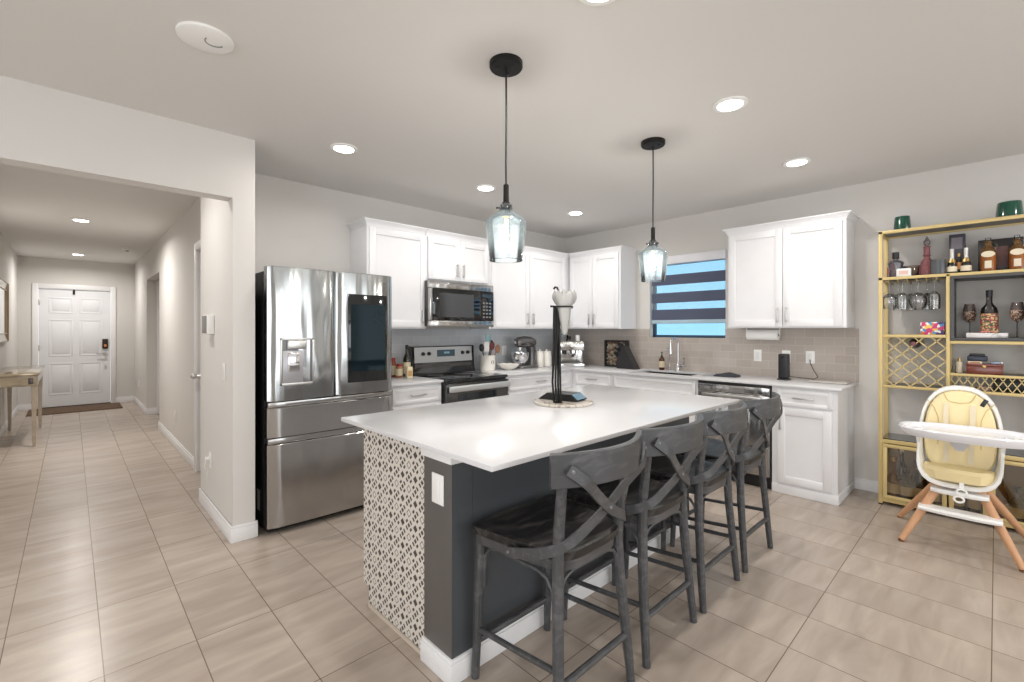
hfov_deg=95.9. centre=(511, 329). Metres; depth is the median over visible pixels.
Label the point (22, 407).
baseboard
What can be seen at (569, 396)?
kitchen scale
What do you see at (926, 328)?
game box
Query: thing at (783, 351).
outlet
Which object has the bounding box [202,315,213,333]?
door chime
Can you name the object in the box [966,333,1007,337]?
marble block
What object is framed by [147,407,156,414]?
baseboard
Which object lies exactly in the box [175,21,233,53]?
ceiling speaker
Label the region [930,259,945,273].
candle jar
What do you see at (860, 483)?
baseboard
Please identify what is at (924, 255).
decanter
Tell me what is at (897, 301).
bowl
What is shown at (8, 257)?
wall
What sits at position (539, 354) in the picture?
canister
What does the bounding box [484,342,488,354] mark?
utensil
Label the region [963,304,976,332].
goblet
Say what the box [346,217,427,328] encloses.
upper cabinet
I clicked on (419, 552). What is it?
kitchen island
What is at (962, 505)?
liquor bottle
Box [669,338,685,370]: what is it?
kitchen faucet
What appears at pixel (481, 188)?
diffuser
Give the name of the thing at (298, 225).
wall
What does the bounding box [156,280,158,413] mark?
door
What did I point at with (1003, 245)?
gift box
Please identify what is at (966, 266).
wine bottle
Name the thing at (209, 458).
outlet
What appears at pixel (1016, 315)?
bowl
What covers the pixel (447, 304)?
microwave
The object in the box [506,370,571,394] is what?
base cabinet
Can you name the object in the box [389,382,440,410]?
base cabinet
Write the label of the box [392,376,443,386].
countertop
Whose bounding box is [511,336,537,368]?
stand mixer
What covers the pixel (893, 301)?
bowl
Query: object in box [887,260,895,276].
carafe
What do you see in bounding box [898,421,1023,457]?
tray
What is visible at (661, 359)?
soap dispenser
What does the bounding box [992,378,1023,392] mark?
wine bottles
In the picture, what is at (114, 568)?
floor
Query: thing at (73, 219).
recessed light
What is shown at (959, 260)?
bottle
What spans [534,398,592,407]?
serving board
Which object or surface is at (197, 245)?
door frame
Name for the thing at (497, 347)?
utensil
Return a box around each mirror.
[0,277,8,342]
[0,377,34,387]
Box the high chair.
[897,385,1023,572]
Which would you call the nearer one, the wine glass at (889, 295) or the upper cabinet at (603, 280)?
the wine glass at (889, 295)
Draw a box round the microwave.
[425,280,493,326]
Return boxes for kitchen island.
[364,417,689,681]
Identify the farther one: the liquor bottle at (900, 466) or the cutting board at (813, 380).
the cutting board at (813, 380)
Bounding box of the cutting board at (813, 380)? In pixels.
[807,379,851,384]
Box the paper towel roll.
[746,328,779,339]
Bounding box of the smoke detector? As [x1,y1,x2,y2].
[121,247,132,251]
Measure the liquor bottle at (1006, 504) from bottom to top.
0.315 m
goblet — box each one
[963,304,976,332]
[1009,302,1023,337]
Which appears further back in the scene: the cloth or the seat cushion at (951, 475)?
the cloth
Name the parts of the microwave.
handle, door, trim, trim, control panel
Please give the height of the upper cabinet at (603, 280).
0.952 m
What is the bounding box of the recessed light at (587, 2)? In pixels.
[580,0,614,5]
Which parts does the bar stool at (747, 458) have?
leg, leg, seat, leg, backrest, leg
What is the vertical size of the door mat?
0.014 m
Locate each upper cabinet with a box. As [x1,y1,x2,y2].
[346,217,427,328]
[425,228,488,284]
[470,240,569,328]
[568,245,638,328]
[722,210,859,327]
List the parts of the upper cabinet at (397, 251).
crown, door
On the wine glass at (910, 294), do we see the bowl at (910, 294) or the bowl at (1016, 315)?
the bowl at (910, 294)
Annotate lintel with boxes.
[0,75,232,200]
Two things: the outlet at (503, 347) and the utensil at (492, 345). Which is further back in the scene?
the outlet at (503, 347)
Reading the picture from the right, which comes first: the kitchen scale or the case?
the case
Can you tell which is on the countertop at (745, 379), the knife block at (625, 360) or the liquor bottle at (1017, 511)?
the knife block at (625, 360)
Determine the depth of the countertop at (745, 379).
4.49 m
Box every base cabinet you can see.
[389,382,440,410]
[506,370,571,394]
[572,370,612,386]
[613,373,697,422]
[772,386,854,505]
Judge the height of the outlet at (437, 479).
0.120 m
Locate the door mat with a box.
[26,402,122,416]
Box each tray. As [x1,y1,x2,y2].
[561,363,583,366]
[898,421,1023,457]
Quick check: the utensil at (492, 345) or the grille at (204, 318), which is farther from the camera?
the utensil at (492, 345)
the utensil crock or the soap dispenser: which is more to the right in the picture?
the soap dispenser
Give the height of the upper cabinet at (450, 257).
0.486 m
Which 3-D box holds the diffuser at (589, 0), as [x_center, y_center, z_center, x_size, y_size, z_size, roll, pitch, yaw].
[0.323,-1.245,1.690,0.128,0.002,0.128,0,0,-44]
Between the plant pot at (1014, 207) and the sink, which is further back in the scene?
the sink
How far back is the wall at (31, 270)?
8.46 m
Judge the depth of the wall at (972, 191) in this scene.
3.80 m
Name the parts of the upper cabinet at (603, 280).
door, crown, door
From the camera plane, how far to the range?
4.61 m
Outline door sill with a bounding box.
[42,402,110,408]
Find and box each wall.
[0,232,17,428]
[18,256,134,404]
[135,197,200,471]
[255,173,564,369]
[565,154,1023,480]
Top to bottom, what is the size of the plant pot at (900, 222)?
0.111 m
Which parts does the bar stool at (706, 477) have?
leg, leg, seat, leg, backrest, leg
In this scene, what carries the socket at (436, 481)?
attached to the outlet at (437, 479)
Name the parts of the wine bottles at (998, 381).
lid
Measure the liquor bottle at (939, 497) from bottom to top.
0.284 m
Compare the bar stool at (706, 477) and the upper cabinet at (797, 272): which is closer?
the bar stool at (706, 477)
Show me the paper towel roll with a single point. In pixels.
(750, 334)
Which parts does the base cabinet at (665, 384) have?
drawer, door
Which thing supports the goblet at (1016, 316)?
on the bar shelf
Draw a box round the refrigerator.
[255,266,391,531]
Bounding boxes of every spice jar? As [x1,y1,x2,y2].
[392,358,395,376]
[396,364,402,377]
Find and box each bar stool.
[472,429,646,681]
[564,412,707,668]
[623,401,750,613]
[670,392,782,572]
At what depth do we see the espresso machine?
5.64 m
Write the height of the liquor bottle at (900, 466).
0.371 m
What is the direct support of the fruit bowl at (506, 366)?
on the countertop at (745, 379)
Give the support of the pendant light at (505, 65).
hanging from the ceiling
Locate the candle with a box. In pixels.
[896,268,910,276]
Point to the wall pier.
(227, 227)
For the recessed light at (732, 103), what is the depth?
2.55 m
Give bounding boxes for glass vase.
[552,290,576,334]
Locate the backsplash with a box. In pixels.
[392,329,564,369]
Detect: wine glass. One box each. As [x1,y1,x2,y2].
[883,281,896,308]
[892,282,903,309]
[896,280,907,309]
[905,281,916,309]
[908,279,927,307]
[921,280,932,309]
[928,278,940,308]
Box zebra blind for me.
[648,249,726,323]
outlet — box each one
[204,451,211,476]
[432,472,443,506]
[502,346,505,354]
[754,349,761,360]
[782,350,789,353]
[806,351,814,363]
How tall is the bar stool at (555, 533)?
0.974 m
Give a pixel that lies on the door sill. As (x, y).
(105, 402)
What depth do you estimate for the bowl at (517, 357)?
5.38 m
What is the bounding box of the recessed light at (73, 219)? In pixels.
[70,218,91,221]
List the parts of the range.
control panel, oven door, handle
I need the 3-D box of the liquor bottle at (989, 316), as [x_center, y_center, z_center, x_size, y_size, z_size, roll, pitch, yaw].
[3.370,-0.131,3.262,0.092,0.302,0.091,0,0,-44]
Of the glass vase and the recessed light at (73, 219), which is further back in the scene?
the recessed light at (73, 219)
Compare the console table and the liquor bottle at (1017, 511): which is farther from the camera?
the console table
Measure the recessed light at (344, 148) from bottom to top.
0.012 m
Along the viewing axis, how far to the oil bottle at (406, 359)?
4.44 m
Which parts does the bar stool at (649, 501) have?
leg, leg, seat, leg, backrest, leg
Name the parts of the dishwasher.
handle, control panel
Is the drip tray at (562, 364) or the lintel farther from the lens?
the drip tray at (562, 364)
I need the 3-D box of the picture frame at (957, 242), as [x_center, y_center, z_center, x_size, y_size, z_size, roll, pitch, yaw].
[3.327,-0.560,3.452,0.081,0.300,0.087,0,0,-44]
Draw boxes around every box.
[405,367,412,377]
[604,340,628,366]
[920,322,944,334]
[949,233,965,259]
[966,362,1003,374]
[978,236,1023,270]
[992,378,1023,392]
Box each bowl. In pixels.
[497,363,519,369]
[511,352,528,364]
[883,293,896,308]
[892,294,903,309]
[896,293,907,309]
[905,293,916,309]
[908,292,927,307]
[921,293,932,309]
[928,291,940,308]
[963,304,975,311]
[1010,302,1023,321]
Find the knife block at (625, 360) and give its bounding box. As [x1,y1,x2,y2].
[616,346,639,369]
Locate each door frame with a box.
[32,283,115,408]
[194,240,200,471]
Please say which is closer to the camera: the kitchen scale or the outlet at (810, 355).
the kitchen scale
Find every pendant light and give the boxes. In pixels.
[486,53,526,262]
[638,137,667,281]
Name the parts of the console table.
leg, drawer pull, leg, leg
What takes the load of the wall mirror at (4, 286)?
attached to the wall at (8, 257)
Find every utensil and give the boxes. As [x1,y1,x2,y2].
[479,344,483,354]
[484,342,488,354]
[485,335,490,344]
[489,341,494,354]
[494,344,499,354]
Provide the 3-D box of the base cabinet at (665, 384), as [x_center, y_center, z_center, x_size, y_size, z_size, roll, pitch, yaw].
[1.632,0.918,4.915,0.633,0.892,0.950,0,0,-44]
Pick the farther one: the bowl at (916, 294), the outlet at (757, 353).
the outlet at (757, 353)
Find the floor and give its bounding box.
[0,401,1023,681]
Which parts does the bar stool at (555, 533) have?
leg, seat, leg, leg, backrest, leg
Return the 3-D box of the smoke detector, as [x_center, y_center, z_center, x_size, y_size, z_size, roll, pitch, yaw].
[-5.894,-1.230,7.078,0.140,0.050,0.140,0,0,-44]
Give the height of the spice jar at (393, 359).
0.183 m
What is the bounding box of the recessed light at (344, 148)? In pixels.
[330,143,357,153]
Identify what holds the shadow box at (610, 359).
on the countertop at (745, 379)
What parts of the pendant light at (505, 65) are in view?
cord, bulb, lamp shade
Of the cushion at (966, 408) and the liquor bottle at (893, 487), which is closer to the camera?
the cushion at (966, 408)
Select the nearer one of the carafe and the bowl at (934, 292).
the bowl at (934, 292)
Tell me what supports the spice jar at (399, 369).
on the countertop at (415, 380)
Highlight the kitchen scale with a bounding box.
[538,390,586,401]
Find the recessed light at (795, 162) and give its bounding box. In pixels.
[782,158,810,166]
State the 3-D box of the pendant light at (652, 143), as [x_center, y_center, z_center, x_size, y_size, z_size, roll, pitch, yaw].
[0.940,-0.790,3.080,0.193,0.930,0.193,0,0,-17]
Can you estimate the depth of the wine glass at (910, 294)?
3.63 m
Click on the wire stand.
(556, 318)
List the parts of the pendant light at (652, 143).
lamp shade, cord, bulb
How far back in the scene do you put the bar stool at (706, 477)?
2.35 m
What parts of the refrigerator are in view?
door, drawer, handle, drawer, handle, door, glass panel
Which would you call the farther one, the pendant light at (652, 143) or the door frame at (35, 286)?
the door frame at (35, 286)
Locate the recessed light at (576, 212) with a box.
[567,210,583,214]
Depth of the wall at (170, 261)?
5.50 m
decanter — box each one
[887,252,903,276]
[918,238,930,274]
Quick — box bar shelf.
[878,214,1023,528]
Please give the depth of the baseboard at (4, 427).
6.33 m
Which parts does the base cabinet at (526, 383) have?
door, drawer, door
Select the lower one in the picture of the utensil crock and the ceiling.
the utensil crock
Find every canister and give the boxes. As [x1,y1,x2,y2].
[536,349,543,366]
[544,349,551,365]
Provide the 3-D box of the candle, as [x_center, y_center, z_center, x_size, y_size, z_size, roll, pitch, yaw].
[3.012,-0.442,3.552,0.039,0.062,0.087,0,0,-44]
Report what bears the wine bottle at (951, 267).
on the bar shelf
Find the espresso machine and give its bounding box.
[561,335,583,366]
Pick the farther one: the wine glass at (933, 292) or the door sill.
the door sill
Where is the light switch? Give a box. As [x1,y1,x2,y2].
[222,363,225,379]
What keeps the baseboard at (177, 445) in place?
attached to the wall at (170, 261)
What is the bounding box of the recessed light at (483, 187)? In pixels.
[475,184,495,190]
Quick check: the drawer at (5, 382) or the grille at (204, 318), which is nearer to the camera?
the grille at (204, 318)
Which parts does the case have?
lid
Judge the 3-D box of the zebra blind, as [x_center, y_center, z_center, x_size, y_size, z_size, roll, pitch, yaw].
[1.918,-0.451,5.103,0.090,0.758,0.887,0,0,-44]
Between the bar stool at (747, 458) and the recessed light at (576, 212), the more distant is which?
the recessed light at (576, 212)
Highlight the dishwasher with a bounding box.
[698,380,771,488]
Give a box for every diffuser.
[334,146,353,152]
[478,186,492,190]
[570,212,581,214]
[589,0,606,1]
[717,100,742,110]
[787,160,806,166]
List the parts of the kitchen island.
tile panel, edge trim, rail, baseboard, panel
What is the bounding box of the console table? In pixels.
[0,365,44,446]
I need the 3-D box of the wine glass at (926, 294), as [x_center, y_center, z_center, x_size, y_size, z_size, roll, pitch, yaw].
[3.218,-0.271,3.581,0.070,0.225,0.069,0,0,-44]
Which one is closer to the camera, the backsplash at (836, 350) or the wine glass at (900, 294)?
the wine glass at (900, 294)
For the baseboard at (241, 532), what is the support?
attached to the wall pier
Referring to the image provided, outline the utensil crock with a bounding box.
[479,355,495,370]
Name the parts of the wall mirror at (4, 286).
glass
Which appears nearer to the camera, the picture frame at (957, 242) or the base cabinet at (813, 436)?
the picture frame at (957, 242)
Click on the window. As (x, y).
(655, 271)
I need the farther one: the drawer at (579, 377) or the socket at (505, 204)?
the drawer at (579, 377)
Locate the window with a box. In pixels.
[653,260,725,337]
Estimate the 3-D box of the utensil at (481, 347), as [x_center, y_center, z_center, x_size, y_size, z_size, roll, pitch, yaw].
[-0.310,0.276,5.049,0.110,0.251,0.057,0,0,-44]
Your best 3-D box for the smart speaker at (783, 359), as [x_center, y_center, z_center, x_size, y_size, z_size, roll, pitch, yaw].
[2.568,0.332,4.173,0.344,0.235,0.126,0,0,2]
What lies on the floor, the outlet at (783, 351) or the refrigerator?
the refrigerator
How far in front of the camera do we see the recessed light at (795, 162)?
3.43 m
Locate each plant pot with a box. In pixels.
[893,216,910,229]
[995,200,1023,216]
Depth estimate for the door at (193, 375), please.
4.45 m
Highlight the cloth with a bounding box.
[713,372,740,377]
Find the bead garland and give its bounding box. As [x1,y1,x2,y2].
[980,330,998,332]
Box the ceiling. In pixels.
[0,0,1023,264]
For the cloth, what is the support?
on the countertop at (745, 379)
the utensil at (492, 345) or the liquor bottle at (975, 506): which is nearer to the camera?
the liquor bottle at (975, 506)
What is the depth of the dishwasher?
4.04 m
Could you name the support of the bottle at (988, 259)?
on the bar shelf
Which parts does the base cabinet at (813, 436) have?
handle, drawer, door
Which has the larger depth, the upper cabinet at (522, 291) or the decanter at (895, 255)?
the upper cabinet at (522, 291)
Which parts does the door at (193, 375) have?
handle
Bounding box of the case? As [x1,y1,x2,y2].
[967,353,987,361]
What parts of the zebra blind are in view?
rail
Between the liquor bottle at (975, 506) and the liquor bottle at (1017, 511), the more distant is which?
the liquor bottle at (975, 506)
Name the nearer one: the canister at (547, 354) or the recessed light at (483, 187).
the recessed light at (483, 187)
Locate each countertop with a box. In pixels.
[341,384,738,471]
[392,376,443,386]
[475,364,857,390]
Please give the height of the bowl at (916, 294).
0.120 m
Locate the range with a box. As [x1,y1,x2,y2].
[408,344,510,403]
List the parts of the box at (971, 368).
lid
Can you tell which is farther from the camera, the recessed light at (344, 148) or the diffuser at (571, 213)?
the diffuser at (571, 213)
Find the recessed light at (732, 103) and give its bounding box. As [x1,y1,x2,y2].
[712,96,748,112]
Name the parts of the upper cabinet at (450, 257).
door, crown, door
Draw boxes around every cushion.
[923,461,995,485]
[924,391,996,470]
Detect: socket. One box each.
[434,479,439,498]
[502,184,509,207]
[650,227,655,244]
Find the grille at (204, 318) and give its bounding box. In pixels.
[202,315,206,332]
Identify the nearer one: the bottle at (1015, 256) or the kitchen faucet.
the bottle at (1015, 256)
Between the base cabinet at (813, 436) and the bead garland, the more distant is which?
the base cabinet at (813, 436)
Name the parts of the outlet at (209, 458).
plate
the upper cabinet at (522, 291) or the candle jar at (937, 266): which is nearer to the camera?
the candle jar at (937, 266)
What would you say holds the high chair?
on the floor
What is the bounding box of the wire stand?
[550,286,572,402]
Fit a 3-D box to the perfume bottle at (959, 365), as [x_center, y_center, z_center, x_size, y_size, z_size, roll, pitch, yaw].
[3.244,0.257,3.350,0.036,0.106,0.036,0,0,-44]
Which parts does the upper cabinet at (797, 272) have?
door, handle, crown, door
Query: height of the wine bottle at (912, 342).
0.075 m
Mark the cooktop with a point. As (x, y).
(448, 376)
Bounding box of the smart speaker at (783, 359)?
[777,354,817,379]
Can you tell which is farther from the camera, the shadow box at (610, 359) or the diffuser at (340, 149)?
the shadow box at (610, 359)
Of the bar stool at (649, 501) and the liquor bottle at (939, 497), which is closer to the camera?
the bar stool at (649, 501)
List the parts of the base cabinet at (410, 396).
drawer, door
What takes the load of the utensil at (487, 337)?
in the utensil crock
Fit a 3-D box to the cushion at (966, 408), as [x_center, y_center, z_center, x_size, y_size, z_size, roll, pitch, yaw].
[2.872,0.651,2.968,0.122,0.508,0.336,0,0,-44]
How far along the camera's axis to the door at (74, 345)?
8.29 m
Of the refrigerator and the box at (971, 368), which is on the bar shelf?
the box at (971, 368)
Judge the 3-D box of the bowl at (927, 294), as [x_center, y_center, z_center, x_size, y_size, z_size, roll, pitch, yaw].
[3.218,-0.223,3.581,0.070,0.130,0.069,0,0,-44]
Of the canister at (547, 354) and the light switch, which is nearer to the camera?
the light switch
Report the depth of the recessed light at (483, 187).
4.04 m
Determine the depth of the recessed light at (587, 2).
1.76 m
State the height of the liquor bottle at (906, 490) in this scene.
0.234 m
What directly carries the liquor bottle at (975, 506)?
on the bar shelf
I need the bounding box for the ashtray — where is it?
[975,386,992,390]
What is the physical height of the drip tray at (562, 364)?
0.045 m
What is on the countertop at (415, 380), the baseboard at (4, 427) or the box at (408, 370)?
the box at (408, 370)
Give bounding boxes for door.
[38,288,109,407]
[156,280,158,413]
[190,251,200,470]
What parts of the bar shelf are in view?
post, post, shelf, door, shelf, shelf, shelf, cabinet frame, door, shelf, shelf, door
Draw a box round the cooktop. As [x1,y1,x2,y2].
[415,371,507,382]
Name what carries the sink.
in the countertop at (745, 379)
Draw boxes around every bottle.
[403,345,410,376]
[887,456,899,496]
[896,449,907,484]
[900,468,913,499]
[909,338,923,347]
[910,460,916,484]
[914,469,926,496]
[929,482,941,505]
[946,249,956,272]
[948,495,964,509]
[956,253,961,272]
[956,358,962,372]
[961,248,971,271]
[967,499,981,513]
[980,238,996,270]
[980,290,998,332]
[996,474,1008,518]
[1008,235,1023,268]
[1009,486,1023,521]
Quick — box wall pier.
[201,135,254,525]
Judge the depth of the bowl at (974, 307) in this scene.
3.38 m
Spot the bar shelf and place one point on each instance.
(889, 444)
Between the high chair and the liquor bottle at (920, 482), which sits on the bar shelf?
the liquor bottle at (920, 482)
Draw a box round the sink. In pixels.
[647,371,696,375]
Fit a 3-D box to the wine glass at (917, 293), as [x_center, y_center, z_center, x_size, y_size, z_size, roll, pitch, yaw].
[3.091,-0.276,3.518,0.112,0.215,0.111,0,0,-44]
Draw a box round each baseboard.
[0,405,18,438]
[18,396,133,410]
[134,396,193,468]
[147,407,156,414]
[199,488,257,543]
[855,477,877,492]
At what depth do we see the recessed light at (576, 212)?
4.90 m
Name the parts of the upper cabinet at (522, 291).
door, crown, door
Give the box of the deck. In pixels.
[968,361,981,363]
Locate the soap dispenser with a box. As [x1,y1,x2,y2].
[659,352,664,369]
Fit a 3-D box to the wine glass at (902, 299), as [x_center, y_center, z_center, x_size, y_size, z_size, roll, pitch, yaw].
[3.097,-0.271,3.707,0.070,0.225,0.069,0,0,-44]
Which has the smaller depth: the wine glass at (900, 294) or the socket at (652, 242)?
the socket at (652, 242)
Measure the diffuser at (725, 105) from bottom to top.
0.002 m
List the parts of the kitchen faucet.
spout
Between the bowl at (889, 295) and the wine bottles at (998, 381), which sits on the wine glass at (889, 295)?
the bowl at (889, 295)
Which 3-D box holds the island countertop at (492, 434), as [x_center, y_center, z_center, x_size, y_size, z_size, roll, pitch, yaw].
[0.297,0.460,2.688,2.130,0.020,1.180,0,0,-44]
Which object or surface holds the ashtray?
on the bar shelf
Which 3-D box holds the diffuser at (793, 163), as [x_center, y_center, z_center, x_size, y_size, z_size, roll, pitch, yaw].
[2.126,-1.245,3.451,0.128,0.002,0.128,0,0,-44]

